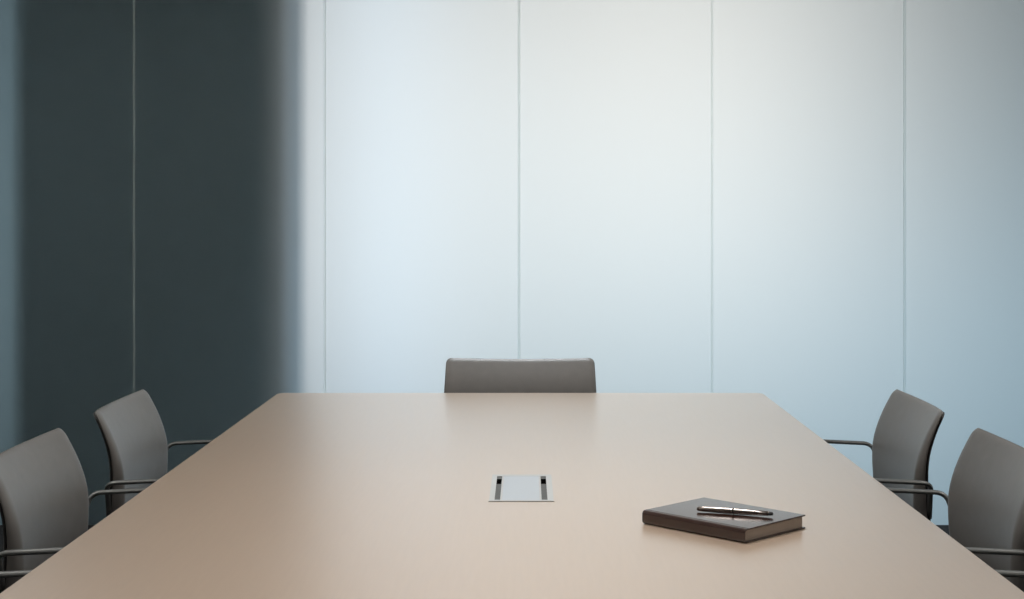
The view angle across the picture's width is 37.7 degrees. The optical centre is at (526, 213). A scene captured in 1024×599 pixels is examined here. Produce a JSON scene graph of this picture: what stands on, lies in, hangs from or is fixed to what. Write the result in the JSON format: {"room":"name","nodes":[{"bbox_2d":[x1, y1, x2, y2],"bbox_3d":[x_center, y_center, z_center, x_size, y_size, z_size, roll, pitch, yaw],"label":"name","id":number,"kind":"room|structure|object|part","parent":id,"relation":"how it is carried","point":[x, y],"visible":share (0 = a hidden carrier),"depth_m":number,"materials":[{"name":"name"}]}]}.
{"room":"office","nodes":[
{"label":"office","id":0,"kind":"room"},
{"bbox_2d":[0,525,948,561],"bbox_3d":[-0.034,1.377,3.290,5.177,0.100,10.020,0,0,0],"label":"floor","id":1,"kind":"structure","parent":0,"point":[945,528],"depth_m":6.29,"materials":[{"name":"grey carpet"}]},
{"bbox_2d":[0,570,31,577],"bbox_3d":[-0.813,0.905,2.360,0.549,0.844,0.644,0,0,0],"label":"chair","id":2,"kind":"object","parent":1,"relation":"on","point":[21,573],"visible":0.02,"depth_m":2.66,"materials":[{"name":"grey metal"}]},
{"bbox_2d":[0,0,132,524],"bbox_3d":[-2.090,-0.073,6.406,0.817,2.800,0.012,0,0,0],"label":"wall panel","id":3,"kind":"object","parent":1,"relation":"on","point":[66,66],"depth_m":6.40,"materials":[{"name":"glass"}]},
{"bbox_2d":[0,428,145,592],"bbox_3d":[-0.813,0.905,3.163,0.549,0.844,0.644,0,0,0],"label":"chair","id":4,"kind":"object","parent":1,"relation":"on","point":[45,501],"visible":0.73,"depth_m":3.16,"materials":[{"name":"grey metal"}]},
{"bbox_3d":[-0.841,0.777,2.896,0.386,0.301,0.107,0,0,0],"label":"armrest","id":5,"kind":"part","parent":4,"relation":"part of","materials":[{"name":"grey metal"}]},
{"bbox_3d":[-1.034,0.670,3.163,0.090,0.374,0.493,0,0,0],"label":"backrest","id":6,"kind":"part","parent":4,"relation":"part of","materials":[{"name":"grey leather"}]},
{"bbox_3d":[-0.841,0.777,3.430,0.386,0.301,0.107,0,0,0],"label":"armrest","id":7,"kind":"part","parent":4,"relation":"part of","materials":[{"name":"grey metal"}]},
{"bbox_2d":[93,389,213,516],"bbox_3d":[-0.813,0.905,3.908,0.549,0.844,0.644,0,0,0],"label":"chair","id":8,"kind":"object","parent":1,"relation":"on","point":[131,427],"visible":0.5,"depth_m":3.90,"materials":[{"name":"grey leather"}]},
{"bbox_3d":[-1.034,0.670,3.908,0.090,0.374,0.493,0,0,0],"label":"backrest","id":9,"kind":"part","parent":8,"relation":"part of","materials":[{"name":"grey leather"}]},
{"bbox_3d":[-0.841,0.777,3.641,0.386,0.301,0.107,0,0,0],"label":"armrest","id":10,"kind":"part","parent":8,"relation":"part of","materials":[{"name":"grey metal"}]},
{"bbox_3d":[-0.841,0.777,4.175,0.386,0.301,0.107,0,0,0],"label":"armrest","id":11,"kind":"part","parent":8,"relation":"part of","materials":[{"name":"grey metal"}]},
{"bbox_2d":[133,0,325,472],"bbox_3d":[-1.270,-0.073,6.405,0.823,2.800,0.013,0,0,0],"label":"wall panel","id":12,"kind":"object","parent":1,"relation":"on","point":[229,94],"depth_m":6.40,"materials":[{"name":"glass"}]},
{"bbox_2d":[326,0,517,392],"bbox_3d":[-0.448,-0.073,6.406,0.820,2.800,0.012,0,0,0],"label":"wall panel","id":13,"kind":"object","parent":1,"relation":"on","point":[422,95],"depth_m":6.40,"materials":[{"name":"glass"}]},
{"bbox_2d":[0,393,1023,598],"bbox_3d":[-0.022,0.957,3.188,1.590,0.740,3.475,0,0,0],"label":"conference table","id":14,"kind":"object","parent":1,"relation":"on","point":[307,495],"visible":0.98,"depth_m":2.95,"materials":[{"name":"beige laminate"}]},
{"bbox_2d":[488,474,553,501],"bbox_3d":[-0.011,0.586,3.216,0.135,0.001,0.312,0,0,0],"label":"module","id":15,"kind":"object","parent":14,"relation":"on","point":[516,487],"visible":1,"depth_m":3.20,"materials":[{"name":"grey metal"}]},
{"bbox_3d":[-0.013,0.586,3.213,0.078,0.001,0.277,0,0,0],"label":"lid","id":16,"kind":"part","parent":15,"relation":"part of","materials":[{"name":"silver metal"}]},
{"bbox_2d":[642,497,804,542],"bbox_3d":[0.369,0.574,2.819,0.186,0.026,0.241,0,0,-45],"label":"notebook","id":17,"kind":"object","parent":14,"relation":"on","point":[683,516],"visible":0.92,"depth_m":2.77,"materials":[{"name":"brown leather"}]},
{"bbox_2d":[697,506,772,515],"bbox_3d":[0.388,0.555,2.800,0.145,0.012,0.012,0,0,21],"label":"ballpoint pen","id":18,"kind":"object","parent":17,"relation":"on","point":[725,510],"visible":1,"depth_m":2.80,"materials":[{"name":"silver metal"}]},
{"bbox_2d":[444,358,595,392],"bbox_3d":[-0.022,0.905,4.787,0.664,0.844,0.549,0,0,0],"label":"chair","id":19,"kind":"object","parent":1,"relation":"on","point":[462,375],"visible":0.3,"depth_m":5.01,"materials":[{"name":"grey leather"}]},
{"bbox_2d":[518,0,710,392],"bbox_3d":[0.373,-0.073,6.405,0.823,2.800,0.013,0,0,0],"label":"wall panel","id":20,"kind":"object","parent":1,"relation":"on","point":[615,95],"depth_m":6.40,"materials":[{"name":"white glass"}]},
{"bbox_2d":[711,0,712,392],"bbox_3d":[0.789,-0.073,6.401,0.008,2.800,0.004,0,0,0],"label":"trim","id":21,"kind":"structure","parent":1,"relation":"on","point":[711,0],"depth_m":6.40,"materials":[{"name":"plastic"}]},
{"bbox_2d":[713,0,902,476],"bbox_3d":[1.200,-0.073,6.406,0.813,2.800,0.012,0,0,0],"label":"wall panel","id":22,"kind":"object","parent":1,"relation":"on","point":[808,94],"depth_m":6.40,"materials":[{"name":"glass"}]},
{"bbox_2d":[823,389,944,520],"bbox_3d":[0.774,0.905,3.908,0.549,0.844,0.644,0,0,0],"label":"chair","id":23,"kind":"object","parent":1,"relation":"on","point":[907,427],"visible":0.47,"depth_m":3.90,"materials":[{"name":"grey metal"}]},
{"bbox_3d":[0.801,0.777,4.175,0.386,0.301,0.107,0,0,0],"label":"armrest","id":24,"kind":"part","parent":23,"relation":"part of","materials":[{"name":"grey metal"}]},
{"bbox_3d":[0.801,0.777,3.641,0.386,0.301,0.107,0,0,0],"label":"armrest","id":25,"kind":"part","parent":23,"relation":"part of","materials":[{"name":"grey metal"}]},
{"bbox_3d":[0.995,0.670,3.908,0.090,0.374,0.493,0,0,0],"label":"backrest","id":26,"kind":"part","parent":23,"relation":"part of","materials":[{"name":"grey leather"}]},
{"bbox_2d":[888,428,1023,591],"bbox_3d":[0.774,0.905,3.163,0.549,0.844,0.644,0,0,0],"label":"chair","id":27,"kind":"object","parent":1,"relation":"on","point":[984,500],"visible":0.72,"depth_m":3.20,"materials":[{"name":"grey metal"}]},
{"bbox_3d":[0.801,0.777,3.430,0.386,0.301,0.107,0,0,0],"label":"armrest","id":28,"kind":"part","parent":27,"relation":"part of","materials":[{"name":"grey metal"}]},
{"bbox_3d":[0.995,0.670,3.163,0.090,0.374,0.493,0,0,0],"label":"backrest","id":29,"kind":"part","parent":27,"relation":"part of","materials":[{"name":"grey leather"}]},
{"bbox_3d":[0.801,0.777,2.896,0.386,0.301,0.107,0,0,0],"label":"armrest","id":30,"kind":"part","parent":27,"relation":"part of","materials":[{"name":"grey metal"}]},
{"bbox_2d":[905,0,1023,524],"bbox_3d":[2.022,-0.073,6.406,0.817,2.800,0.012,0,0,0],"label":"wall panel","id":31,"kind":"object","parent":1,"relation":"on","point":[964,59],"depth_m":6.40,"materials":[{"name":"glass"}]},
{"bbox_2d":[995,570,1023,577],"bbox_3d":[0.774,0.905,2.360,0.549,0.844,0.644,0,0,0],"label":"chair","id":32,"kind":"object","parent":1,"relation":"on","point":[1005,573],"visible":0.02,"depth_m":2.66,"materials":[{"name":"grey metal"}]},
{"bbox_2d":[903,0,904,391],"bbox_3d":[1.610,-0.073,6.401,0.008,2.800,0.004,0,0,0],"label":"trim","id":33,"kind":"structure","parent":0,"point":[903,0],"depth_m":6.40,"materials":[{"name":"plastic"}]}
]}

